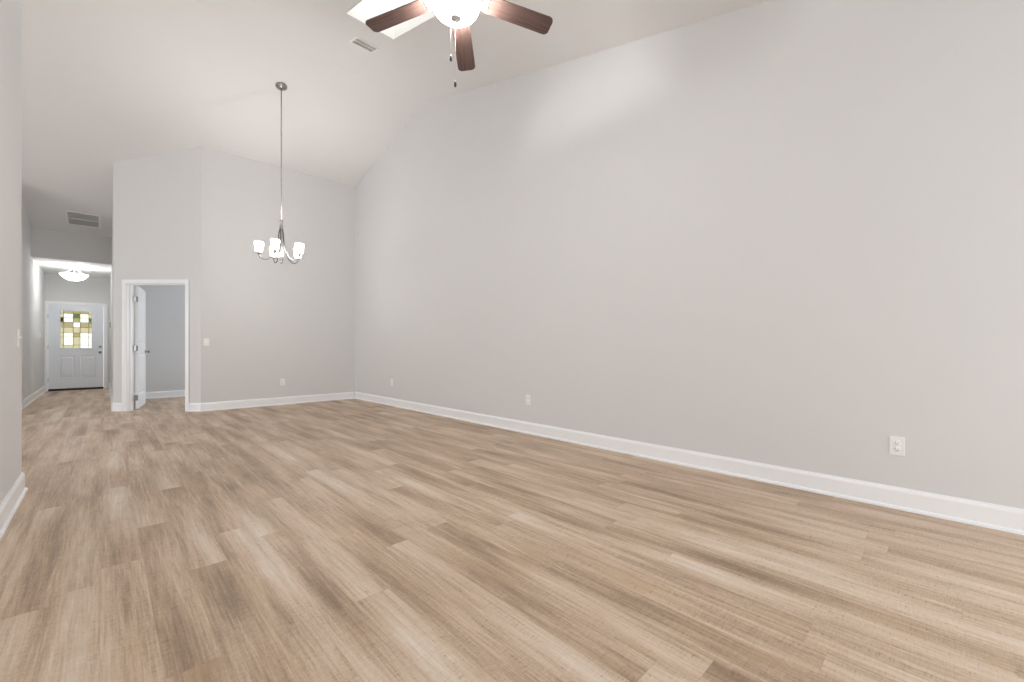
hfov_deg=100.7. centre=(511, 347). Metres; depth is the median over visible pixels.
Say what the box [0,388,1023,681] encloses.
floor
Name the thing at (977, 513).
baseboard
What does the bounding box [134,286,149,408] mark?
door
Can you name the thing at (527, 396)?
wall outlet
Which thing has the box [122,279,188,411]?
door frame
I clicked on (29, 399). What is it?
baseboard
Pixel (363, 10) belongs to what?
window
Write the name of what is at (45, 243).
wall header
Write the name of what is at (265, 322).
wall
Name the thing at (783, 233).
wall
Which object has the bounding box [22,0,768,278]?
ceiling
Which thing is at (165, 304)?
wall
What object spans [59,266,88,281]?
ceiling light
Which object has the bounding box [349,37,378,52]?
ceiling vent
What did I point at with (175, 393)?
baseboard
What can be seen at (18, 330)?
light switch
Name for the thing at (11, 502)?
baseboard
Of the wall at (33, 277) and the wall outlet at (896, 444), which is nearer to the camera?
the wall outlet at (896, 444)
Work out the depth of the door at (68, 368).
10.28 m
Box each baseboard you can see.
[0,472,27,539]
[22,386,45,408]
[109,383,121,410]
[134,390,184,398]
[188,392,354,411]
[354,392,1023,534]
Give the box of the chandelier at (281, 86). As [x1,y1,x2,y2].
[256,82,301,263]
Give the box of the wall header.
[31,227,111,264]
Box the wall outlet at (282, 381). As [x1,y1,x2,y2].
[280,379,284,384]
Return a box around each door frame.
[45,301,109,390]
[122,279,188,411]
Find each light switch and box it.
[17,329,21,346]
[204,338,208,345]
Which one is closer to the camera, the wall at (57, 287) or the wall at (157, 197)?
the wall at (157, 197)
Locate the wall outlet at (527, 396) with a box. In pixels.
[526,395,529,404]
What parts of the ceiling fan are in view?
blade, lamp shade, blade, blade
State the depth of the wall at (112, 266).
7.84 m
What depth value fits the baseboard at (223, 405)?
7.47 m
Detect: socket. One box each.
[893,440,900,445]
[893,446,900,451]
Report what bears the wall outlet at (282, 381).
attached to the wall at (265, 322)
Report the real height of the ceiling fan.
1.311 m
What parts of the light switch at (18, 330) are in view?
plate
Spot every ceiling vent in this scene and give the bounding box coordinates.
[65,210,99,228]
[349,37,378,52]
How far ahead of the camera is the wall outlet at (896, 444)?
2.71 m
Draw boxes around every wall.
[0,0,21,503]
[22,197,44,399]
[45,273,109,387]
[110,165,113,401]
[114,146,200,402]
[134,285,184,392]
[201,146,354,402]
[355,0,1023,508]
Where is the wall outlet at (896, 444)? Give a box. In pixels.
[889,436,904,455]
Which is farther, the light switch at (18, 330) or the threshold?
the threshold
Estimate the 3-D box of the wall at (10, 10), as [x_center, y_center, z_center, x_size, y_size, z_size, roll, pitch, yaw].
[-2.757,-1.291,2.150,0.140,4.642,2.320,0,0,-44]
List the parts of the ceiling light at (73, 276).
glass dish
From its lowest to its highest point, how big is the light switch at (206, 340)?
0.118 m
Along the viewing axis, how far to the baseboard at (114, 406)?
6.84 m
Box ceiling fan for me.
[365,0,552,86]
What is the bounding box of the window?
[345,0,435,39]
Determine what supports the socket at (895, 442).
attached to the wall outlet at (896, 444)
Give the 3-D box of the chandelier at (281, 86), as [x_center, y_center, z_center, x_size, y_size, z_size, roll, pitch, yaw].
[-3.283,-2.450,6.009,0.631,2.536,0.620,0,0,-44]
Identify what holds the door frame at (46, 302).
attached to the wall at (57, 287)
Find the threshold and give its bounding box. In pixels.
[48,387,103,390]
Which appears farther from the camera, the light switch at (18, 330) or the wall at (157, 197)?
the wall at (157, 197)
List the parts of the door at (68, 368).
glass frame, leaded glass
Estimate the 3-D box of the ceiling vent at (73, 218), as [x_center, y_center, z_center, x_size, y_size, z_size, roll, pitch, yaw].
[-8.226,-2.450,8.140,0.460,0.140,0.534,0,0,-44]
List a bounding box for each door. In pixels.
[48,304,102,389]
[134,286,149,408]

